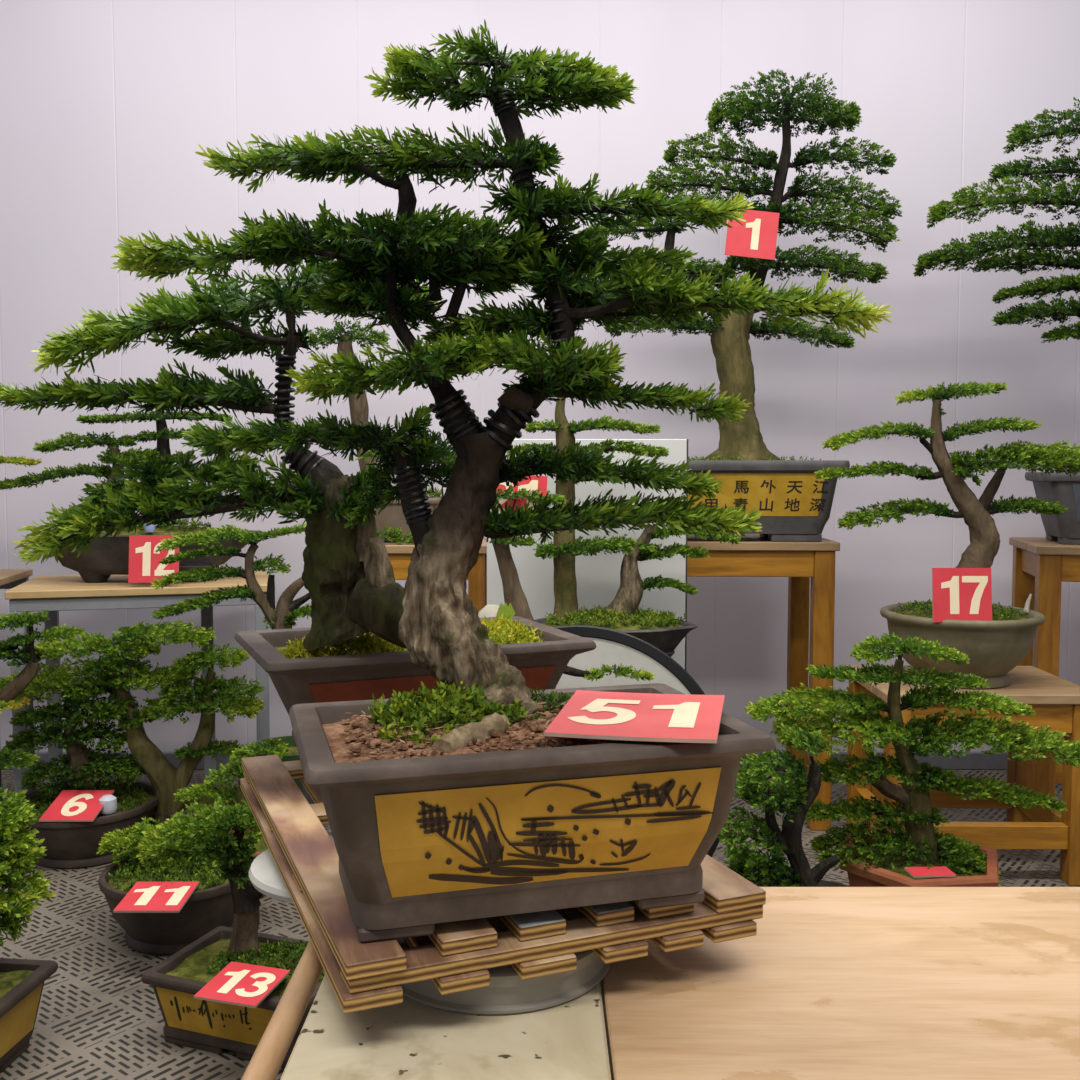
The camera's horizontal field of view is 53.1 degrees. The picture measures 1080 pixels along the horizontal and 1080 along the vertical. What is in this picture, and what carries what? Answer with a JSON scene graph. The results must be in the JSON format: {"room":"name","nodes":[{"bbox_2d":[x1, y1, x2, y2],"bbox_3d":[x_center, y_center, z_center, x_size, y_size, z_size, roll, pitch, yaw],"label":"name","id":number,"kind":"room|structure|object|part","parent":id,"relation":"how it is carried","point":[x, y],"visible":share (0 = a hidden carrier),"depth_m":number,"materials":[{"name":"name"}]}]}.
{"room":"bonsai exhibition room","nodes":[
{"label":"bonsai exhibition room","id":0,"kind":"room"},
{"bbox_2d":[0,0,1079,751],"bbox_3d":[-0.003,-0.894,4.192,8.445,3.602,0.080,0,4,0],"label":"wall","id":1,"kind":"structure","parent":0,"point":[107,107],"depth_m":4.13,"materials":[{"name":"white paint"}]},
{"bbox_2d":[6,752,1059,769],"bbox_3d":[0.000,0.870,4.255,8.600,0.070,0.016,0,4,0],"label":"baseboard","id":2,"kind":"structure","parent":1,"relation":"attached to","point":[973,760],"depth_m":4.25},
{"bbox_2d":[0,770,1079,1079],"bbox_3d":[0.000,1.087,1.672,9.000,0.040,7.400,0,4,0],"label":"floor","id":3,"kind":"structure","parent":0,"point":[97,1019],"depth_m":2.57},
{"bbox_2d":[0,569,35,801],"bbox_3d":[-2.172,0.532,3.608,0.800,0.824,0.440,-1,4,-10],"label":"table","id":4,"kind":"object","parent":3,"relation":"on","point":[9,578],"visible":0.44,"depth_m":3.80,"materials":[{"name":"brown wood"}]},
{"bbox_3d":[-2.205,0.155,3.772,0.780,0.040,0.030,-1,4,-10],"label":"rail","id":5,"kind":"part","parent":4,"relation":"part of","materials":[{"name":"grey metal"}]},
{"bbox_2d":[0,455,41,489],"bbox_3d":[-1.937,-0.132,3.599,0.587,0.502,0.360,0,4,0],"label":"bonsai","id":6,"kind":"object","parent":4,"relation":"on","point":[11,460],"visible":1,"depth_m":3.52,"materials":[{"name":"green plant"}]},
{"bbox_3d":[-1.841,0.550,3.861,0.042,0.758,0.042,-1,4,-10],"label":"leg","id":7,"kind":"part","parent":4,"relation":"part of","materials":[{"name":"metal"}]},
{"bbox_2d":[0,786,57,1072],"bbox_3d":[-1.224,0.772,2.049,0.489,0.541,0.446,0,4,6],"label":"bonsai","id":8,"kind":"object","parent":3,"relation":"on","point":[22,981],"visible":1,"depth_m":2.13,"materials":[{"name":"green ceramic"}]},
{"bbox_2d":[0,958,57,1072],"bbox_3d":[-1.240,0.961,2.049,0.499,0.165,0.463,0,4,0],"label":"pot","id":9,"kind":"object","parent":8,"relation":"on","point":[22,981],"depth_m":2.15,"materials":[{"name":"brown ceramic"}]},
{"bbox_2d":[0,610,84,769],"bbox_3d":[-1.742,0.587,3.123,0.863,0.777,0.343,0,4,-7],"label":"bonsai","id":10,"kind":"object","parent":3,"relation":"on","point":[8,694],"visible":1,"depth_m":3.06,"materials":[{"name":"green plant"}]},
{"bbox_2d":[4,678,158,868],"bbox_3d":[-1.408,0.699,3.321,0.465,0.527,0.448,0,4,0],"label":"bonsai","id":11,"kind":"object","parent":3,"relation":"on","point":[69,845],"visible":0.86,"depth_m":3.27,"materials":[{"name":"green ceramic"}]},
{"bbox_2d":[39,790,113,821],"bbox_3d":[-1.362,0.782,3.180,0.155,0.045,0.161,0,4,0],"label":"number card","id":12,"kind":"object","parent":11,"relation":"on","point":[70,805],"visible":1,"depth_m":3.17,"materials":[{"name":"red paper"}]},
{"bbox_2d":[5,779,158,868],"bbox_3d":[-1.400,0.880,3.332,0.448,0.165,0.448,0,4,0],"label":"pot","id":13,"kind":"object","parent":11,"relation":"on","point":[69,845],"depth_m":3.19,"materials":[{"name":"brown ceramic"}]},
{"bbox_2d":[0,619,265,828],"bbox_3d":[-1.285,0.604,3.413,0.838,0.706,0.404,0,4,0],"label":"bonsai","id":14,"kind":"object","parent":3,"relation":"on","point":[166,780],"visible":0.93,"depth_m":3.33,"materials":[{"name":"green plant"}]},
{"bbox_2d":[5,570,269,792],"bbox_3d":[-1.343,0.536,3.735,0.800,0.800,0.537,-1,4,-15],"label":"table","id":15,"kind":"object","parent":3,"relation":"on","point":[53,593],"visible":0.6,"depth_m":3.49,"materials":[{"name":"brown wood"}]},
{"bbox_3d":[-1.639,0.591,3.410,0.042,0.733,0.042,-1,4,-15],"label":"leg","id":16,"kind":"part","parent":15,"relation":"part of","materials":[{"name":"grey metal"}]},
{"bbox_3d":[-1.741,0.562,3.869,0.042,0.733,0.042,-1,4,-15],"label":"leg","id":17,"kind":"part","parent":15,"relation":"part of","materials":[{"name":"grey metal"}]},
{"bbox_2d":[0,409,261,582],"bbox_3d":[-1.394,-0.166,3.652,0.895,0.613,0.323,0,4,-6],"label":"bonsai","id":18,"kind":"object","parent":15,"relation":"on","point":[105,559],"visible":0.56,"depth_m":3.60,"materials":[{"name":"leaf"},{"name":"dark brown clay"},{"name":"dark bark"}]},
{"bbox_2d":[47,530,261,582],"bbox_3d":[-1.329,0.057,3.668,0.753,0.165,0.333,0,4,0],"label":"pot","id":19,"kind":"object","parent":18,"relation":"on","point":[105,559],"depth_m":3.57,"materials":[{"name":"ceramic"}]},
{"bbox_3d":[-1.281,0.199,3.482,0.780,0.040,0.030,-1,4,-15],"label":"rail","id":20,"kind":"part","parent":15,"relation":"part of","materials":[{"name":"grey metal"}]},
{"bbox_2d":[128,535,178,582],"bbox_3d":[-1.246,0.061,3.486,0.158,0.151,0.026,0,4,-3],"label":"number card","id":21,"kind":"object","parent":15,"relation":"on","point":[144,565],"visible":0.75,"depth_m":3.48,"materials":[{"name":"red paper"}]},
{"bbox_3d":[-1.229,0.553,4.006,0.042,0.733,0.042,-1,4,-15],"label":"leg","id":22,"kind":"part","parent":15,"relation":"part of","materials":[{"name":"grey metal"}]},
{"bbox_3d":[-0.924,0.579,3.602,0.042,0.733,0.042,-1,4,-15],"label":"leg","id":23,"kind":"part","parent":15,"relation":"part of","materials":[{"name":"grey metal"}]},
{"bbox_2d":[96,809,256,954],"bbox_3d":[-0.925,0.859,2.729,0.413,0.283,0.365,0,4,0],"label":"bonsai","id":24,"kind":"object","parent":3,"relation":"on","point":[209,907],"visible":0.43,"depth_m":2.63,"materials":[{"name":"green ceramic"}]},
{"bbox_2d":[113,882,198,912],"bbox_3d":[-0.898,0.837,2.536,0.150,0.015,0.148,0,4,0],"label":"number card","id":25,"kind":"object","parent":24,"relation":"on","point":[143,897],"visible":1,"depth_m":2.52,"materials":[{"name":"red paper"}]},
{"bbox_2d":[136,796,323,1068],"bbox_3d":[-0.624,0.794,2.259,0.481,0.470,0.266,1,4,20],"label":"bonsai","id":26,"kind":"object","parent":3,"relation":"on","point":[215,1027],"visible":0.76,"depth_m":2.24,"materials":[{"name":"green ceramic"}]},
{"bbox_2d":[141,926,322,1068],"bbox_3d":[-0.590,0.955,2.254,0.446,0.150,0.373,0,4,0],"label":"pot","id":27,"kind":"object","parent":26,"relation":"on","point":[215,1027],"depth_m":2.19,"materials":[{"name":"brown ceramic"}]},
{"bbox_2d":[194,961,289,1007],"bbox_3d":[-0.582,0.871,2.118,0.132,0.014,0.136,1,4,15],"label":"number card","id":28,"kind":"object","parent":26,"relation":"on","point":[239,984],"visible":1,"depth_m":2.11,"materials":[{"name":"red paper"}]},
{"bbox_2d":[173,737,289,896],"bbox_3d":[-0.851,0.769,3.033,0.324,0.425,0.266,0,4,0],"label":"bonsai","id":29,"kind":"object","parent":3,"relation":"on","point":[189,793],"visible":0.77,"depth_m":2.98,"materials":[{"name":"plant"}]},
{"bbox_2d":[250,736,314,803],"bbox_3d":[-0.790,0.804,3.457,0.263,0.300,0.263,0,4,0],"label":"plant pot","id":30,"kind":"object","parent":3,"relation":"on","point":[293,755],"visible":0.18,"depth_m":3.46,"materials":[{"name":"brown ceramic"}]},
{"bbox_2d":[249,832,333,975],"bbox_3d":[-0.272,0.746,1.495,0.300,0.663,0.300,0,4,0],"label":"stool","id":31,"kind":"object","parent":3,"relation":"on","point":[264,875],"visible":0.19,"depth_m":1.41,"materials":[{"name":"white plastic"}]},
{"bbox_3d":[-0.272,0.446,1.476,0.244,0.020,0.244,0,4,0],"label":"seat","id":32,"kind":"part","parent":31,"relation":"part of","materials":[{"name":"white plastic"}]},
{"bbox_2d":[276,783,311,901],"bbox_3d":[-0.655,0.691,3.029,0.220,0.580,0.220,0,4,0],"label":"plant stand","id":33,"kind":"object","parent":3,"relation":"on","point":[305,793],"visible":0.02,"depth_m":3.02,"materials":[{"name":"metal"}]},
{"bbox_2d":[150,523,310,629],"bbox_3d":[-0.814,0.177,2.974,0.506,0.453,0.206,0,4,-5],"label":"bonsai","id":34,"kind":"object","parent":33,"relation":"on","point":[285,613],"visible":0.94,"depth_m":2.94,"materials":[{"name":"green plant"}]},
{"bbox_3d":[-0.655,0.689,3.029,0.032,0.560,0.032,0,4,0],"label":"post","id":35,"kind":"part","parent":33,"relation":"part of","materials":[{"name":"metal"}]},
{"bbox_2d":[241,940,610,1079],"bbox_3d":[-0.105,0.796,1.030,0.340,0.622,0.855,0,4,0],"label":"workbench","id":36,"kind":"object","parent":3,"relation":"on","point":[409,1039],"visible":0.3,"depth_m":1.04,"materials":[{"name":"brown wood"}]},
{"bbox_2d":[396,938,610,1014],"bbox_3d":[-0.050,0.453,1.221,0.260,0.043,0.260,0,4,0],"label":"turntable","id":37,"kind":"object","parent":36,"relation":"on","point":[507,993],"visible":0.2,"depth_m":1.10,"materials":[{"name":"metal"}]},
{"bbox_3d":[-0.050,0.438,1.220,0.258,0.014,0.258,0,4,0],"label":"rotating plate","id":38,"kind":"part","parent":37,"relation":"part of","materials":[{"name":"plastic"}]},
{"bbox_2d":[240,755,765,1013],"bbox_3d":[-0.119,0.392,1.469,0.469,0.046,0.805,-1,4,-22],"label":"pallet","id":39,"kind":"object","parent":37,"relation":"on","point":[457,957],"visible":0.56,"depth_m":1.14,"materials":[{"name":"brown wood"}]},
{"bbox_2d":[0,257,596,746],"bbox_3d":[-0.380,-0.037,1.674,0.901,0.784,0.381,-2,4,-23],"label":"bonsai","id":40,"kind":"object","parent":39,"relation":"on","point":[352,649],"visible":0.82,"depth_m":1.59,"materials":[{"name":"green plant"}]},
{"bbox_2d":[234,616,596,746],"bbox_3d":[-0.213,0.253,1.783,0.607,0.190,0.515,0,4,0],"label":"pot","id":41,"kind":"object","parent":40,"relation":"on","point":[301,671],"depth_m":1.65,"materials":[{"name":"brown ceramic"}]},
{"bbox_2d":[111,19,893,942],"bbox_3d":[-0.045,-0.092,1.205,0.819,0.952,0.400,-1,4,-16],"label":"bonsai","id":42,"kind":"object","parent":39,"relation":"on","point":[456,804],"visible":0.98,"depth_m":1.17,"materials":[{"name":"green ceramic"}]},
{"bbox_2d":[289,683,775,942],"bbox_3d":[-0.025,0.291,1.186,0.533,0.190,0.418,0,4,0],"label":"pot","id":43,"kind":"object","parent":42,"relation":"on","point":[445,817],"depth_m":1.07,"materials":[{"name":"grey ceramic"}]},
{"bbox_2d":[544,690,724,742],"bbox_3d":[0.108,0.188,1.164,0.172,0.006,0.190,0,5,12],"label":"number card","id":44,"kind":"object","parent":42,"relation":"on","point":[683,718],"visible":1,"depth_m":1.14,"materials":[{"name":"red paper"}]},
{"bbox_2d":[384,538,486,612],"bbox_3d":[-0.385,0.471,3.697,0.430,0.935,0.397,0,4,0],"label":"wooden table","id":45,"kind":"object","parent":3,"relation":"on","point":[399,555],"visible":0.21,"depth_m":3.49,"materials":[{"name":"brown wood"}]},
{"bbox_2d":[307,319,441,544],"bbox_3d":[-0.553,-0.361,3.595,0.466,0.762,0.319,0,4,0],"label":"bonsai","id":46,"kind":"object","parent":45,"relation":"on","point":[391,524],"visible":0.52,"depth_m":3.60,"materials":[{"name":"green plant"}]},
{"bbox_2d":[374,496,441,541],"bbox_3d":[-0.500,-0.070,3.663,0.340,0.150,0.220,0,4,0],"label":"pot","id":47,"kind":"object","parent":46,"relation":"on","point":[393,516],"depth_m":3.57,"materials":[{"name":"beige ceramic"}]},
{"bbox_3d":[-0.207,0.495,3.535,0.050,0.907,0.050,0,4,0],"label":"leg","id":48,"kind":"part","parent":45,"relation":"part of","materials":[{"name":"brown wood"}]},
{"bbox_3d":[-0.207,0.475,3.860,0.050,0.907,0.050,0,4,0],"label":"leg","id":49,"kind":"part","parent":45,"relation":"part of","materials":[{"name":"brown wood"}]},
{"bbox_2d":[487,439,687,669],"bbox_3d":[0.144,0.329,3.297,0.614,1.270,0.120,0,4,0],"label":"board","id":50,"kind":"object","parent":3,"relation":"on","point":[598,576],"visible":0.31,"depth_m":3.31,"materials":[{"name":"metal"}]},
{"bbox_3d":[0.449,0.327,3.327,0.003,1.270,0.016,0,4,0],"label":"edge frame","id":51,"kind":"part","parent":50,"relation":"part of","materials":[{"name":"metal"}]},
{"bbox_2d":[553,625,722,856],"bbox_3d":[0.094,0.607,2.740,0.780,0.778,0.110,0,4,0],"label":"round tabletop","id":52,"kind":"object","parent":3,"relation":"on","point":[613,647],"visible":0.2,"depth_m":2.74,"materials":[{"name":"white plastic"}]},
{"bbox_2d":[687,534,839,830],"bbox_3d":[0.545,0.463,3.756,0.860,0.945,0.497,0,4,3],"label":"wooden table","id":53,"kind":"object","parent":3,"relation":"on","point":[755,555],"visible":0.38,"depth_m":3.50,"materials":[{"name":"brown wood"}]},
{"bbox_2d":[577,68,901,541],"bbox_3d":[0.648,-0.767,3.575,1.071,1.533,0.360,0,4,3],"label":"bonsai","id":54,"kind":"object","parent":53,"relation":"on","point":[795,505],"visible":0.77,"depth_m":3.51,"materials":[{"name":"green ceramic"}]},
{"bbox_2d":[725,209,779,259],"bbox_3d":[0.667,-0.962,3.396,0.173,0.164,0.015,0,4,0],"label":"number card","id":55,"kind":"object","parent":54,"relation":"attached to","point":[757,238],"visible":0.89,"depth_m":3.39,"materials":[{"name":"red paper"}]},
{"bbox_2d":[688,460,849,541],"bbox_3d":[0.575,-0.134,3.619,0.854,0.262,0.400,0,4,0],"label":"pot","id":56,"kind":"object","parent":54,"relation":"on","point":[795,505],"depth_m":3.45,"materials":[{"name":"grey ceramic"}]},
{"bbox_3d":[0.940,0.465,3.942,0.066,0.917,0.066,0,4,3],"label":"leg","id":57,"kind":"part","parent":53,"relation":"part of","materials":[{"name":"brown wood"}]},
{"bbox_3d":[0.919,0.491,3.533,0.066,0.917,0.066,0,4,3],"label":"leg","id":58,"kind":"part","parent":53,"relation":"part of","materials":[{"name":"brown wood"}]},
{"bbox_2d":[717,722,850,886],"bbox_3d":[0.570,0.712,2.349,0.430,0.624,0.430,0,4,0],"label":"bonsai","id":59,"kind":"object","parent":3,"relation":"on","point":[754,868],"visible":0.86,"depth_m":2.32,"materials":[{"name":"green plant"}]},
{"bbox_2d":[755,877,850,886],"bbox_3d":[0.570,0.916,2.362,0.430,0.215,0.430,0,4,0],"label":"pot","id":60,"kind":"object","parent":59,"relation":"on","point":[823,883],"depth_m":2.53,"materials":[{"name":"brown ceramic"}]},
{"bbox_2d":[600,887,1079,1079],"bbox_3d":[0.784,0.797,1.030,1.432,0.620,0.855,0,4,0],"label":"worktable","id":61,"kind":"object","parent":3,"relation":"on","point":[832,983],"visible":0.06,"depth_m":1.14,"materials":[{"name":"brown wood"}]},
{"bbox_2d":[744,631,1079,886],"bbox_3d":[0.893,0.612,2.543,0.817,0.799,0.359,0,4,-4],"label":"bonsai","id":62,"kind":"object","parent":3,"relation":"on","point":[879,857],"visible":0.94,"depth_m":2.51,"materials":[{"name":"plant"}]},
{"bbox_2d":[839,830,998,886],"bbox_3d":[0.895,0.876,2.560,0.396,0.270,0.371,0,4,0],"label":"pot","id":63,"kind":"object","parent":62,"relation":"on","point":[983,871],"depth_m":2.48,"materials":[{"name":"ceramic"}]},
{"bbox_2d":[904,866,955,877],"bbox_3d":[0.873,0.743,2.416,0.100,0.011,0.045,-1,4,-8],"label":"number card","id":64,"kind":"object","parent":62,"relation":"on","point":[943,871],"visible":1,"depth_m":2.41,"materials":[{"name":"red paper"}]},
{"bbox_2d":[846,665,1079,885],"bbox_3d":[1.275,0.692,3.260,0.608,0.550,0.467,0,4,0],"label":"wooden stand","id":65,"kind":"object","parent":3,"relation":"on","point":[1055,700],"visible":0.55,"depth_m":3.06,"materials":[{"name":"brown wood"}]},
{"bbox_3d":[1.021,0.694,3.452,0.063,0.522,0.063,0,4,0],"label":"leg","id":66,"kind":"part","parent":65,"relation":"part of","materials":[{"name":"brown wood"}]},
{"bbox_3d":[1.015,0.717,3.079,0.063,0.522,0.063,0,4,0],"label":"leg","id":67,"kind":"part","parent":65,"relation":"part of","materials":[{"name":"brown wood"}]},
{"bbox_2d":[814,381,1079,688],"bbox_3d":[1.229,-0.023,3.186,0.794,0.887,0.458,-1,4,-22],"label":"bonsai","id":68,"kind":"object","parent":65,"relation":"on","point":[994,648],"visible":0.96,"depth_m":3.13,"materials":[{"name":"green plant"}]},
{"bbox_2d":[932,568,991,621],"bbox_3d":[1.182,0.154,3.026,0.165,0.152,0.021,0,4,0],"label":"number card","id":69,"kind":"object","parent":68,"relation":"in","point":[957,593],"visible":0.97,"depth_m":3.02,"materials":[{"name":"red paper"}]},
{"bbox_2d":[880,602,1044,688],"bbox_3d":[1.250,0.314,3.216,0.458,0.209,0.458,0,4,0],"label":"pot","id":70,"kind":"object","parent":68,"relation":"on","point":[995,647],"depth_m":3.06,"materials":[{"name":"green ceramic"}]},
{"bbox_3d":[1.535,0.694,3.443,0.063,0.522,0.063,0,4,0],"label":"leg","id":71,"kind":"part","parent":65,"relation":"part of","materials":[{"name":"brown wood"}]},
{"bbox_3d":[1.529,0.718,3.070,0.063,0.522,0.063,0,4,0],"label":"leg","id":72,"kind":"part","parent":65,"relation":"part of","materials":[{"name":"brown wood"}]},
{"bbox_2d":[1007,537,1079,821],"bbox_3d":[2.050,0.477,3.607,0.840,0.935,0.497,1,4,14],"label":"wooden table","id":73,"kind":"object","parent":3,"relation":"on","point":[1041,565],"visible":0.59,"depth_m":3.46,"materials":[{"name":"brown wood"}]},
{"bbox_2d":[912,97,1079,544],"bbox_3d":[1.775,-0.698,3.548,1.104,1.417,0.430,0,4,7],"label":"bonsai","id":74,"kind":"object","parent":73,"relation":"on","point":[1064,528],"visible":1,"depth_m":3.46,"materials":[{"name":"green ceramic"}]},
{"bbox_2d":[1025,472,1079,544],"bbox_3d":[1.980,-0.106,3.560,0.715,0.235,0.496,0,4,0],"label":"pot","id":75,"kind":"object","parent":74,"relation":"on","point":[1064,528],"depth_m":3.49,"materials":[{"name":"grey ceramic"}]},
{"bbox_3d":[1.736,0.473,3.897,0.066,0.907,0.066,1,4,14],"label":"leg","id":76,"kind":"part","parent":73,"relation":"part of","materials":[{"name":"brown wood"}]},
{"bbox_3d":[1.637,0.498,3.500,0.066,0.907,0.066,1,4,14],"label":"leg","id":77,"kind":"part","parent":73,"relation":"part of","materials":[{"name":"brown wood"}]},
{"bbox_3d":[0.165,0.670,3.048,0.380,0.620,0.317,0,4,0],"label":"wooden stool","id":78,"kind":"object","parent":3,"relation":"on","visible":0},
{"bbox_2d":[507,398,740,656],"bbox_3d":[0.225,-0.020,2.988,0.648,0.765,0.328,1,4,13],"label":"bonsai","id":79,"kind":"object","parent":78,"relation":"on","point":[662,631],"visible":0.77,"depth_m":2.99,"materials":[{"name":"leaf"},{"name":"charcoal clay"},{"name":"green brown bark"}]},
{"bbox_2d":[534,618,697,656],"bbox_3d":[0.196,0.296,3.022,0.478,0.130,0.329,0,4,0],"label":"pot","id":80,"kind":"object","parent":79,"relation":"on","point":[666,635],"depth_m":2.93,"materials":[{"name":"ceramic"}]},
{"bbox_3d":[-0.100,0.735,2.491,0.300,0.560,0.257,0,4,0],"label":"wooden stool","id":81,"kind":"object","parent":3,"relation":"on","visible":0},
{"bbox_2d":[478,484,654,688],"bbox_3d":[0.010,0.163,2.455,0.517,0.585,0.218,0,4,0],"label":"bonsai","id":82,"kind":"object","parent":81,"relation":"on","point":[513,593],"visible":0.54,"depth_m":2.43,"materials":[{"name":"green plant"}]},
{"bbox_2d":[490,476,547,513],"bbox_3d":[-0.058,-0.096,2.414,0.150,0.108,0.014,0,4,0],"label":"number card","id":83,"kind":"object","parent":82,"relation":"attached to","point":[535,483],"visible":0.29,"depth_m":2.41,"materials":[{"name":"red paper"}]}
]}

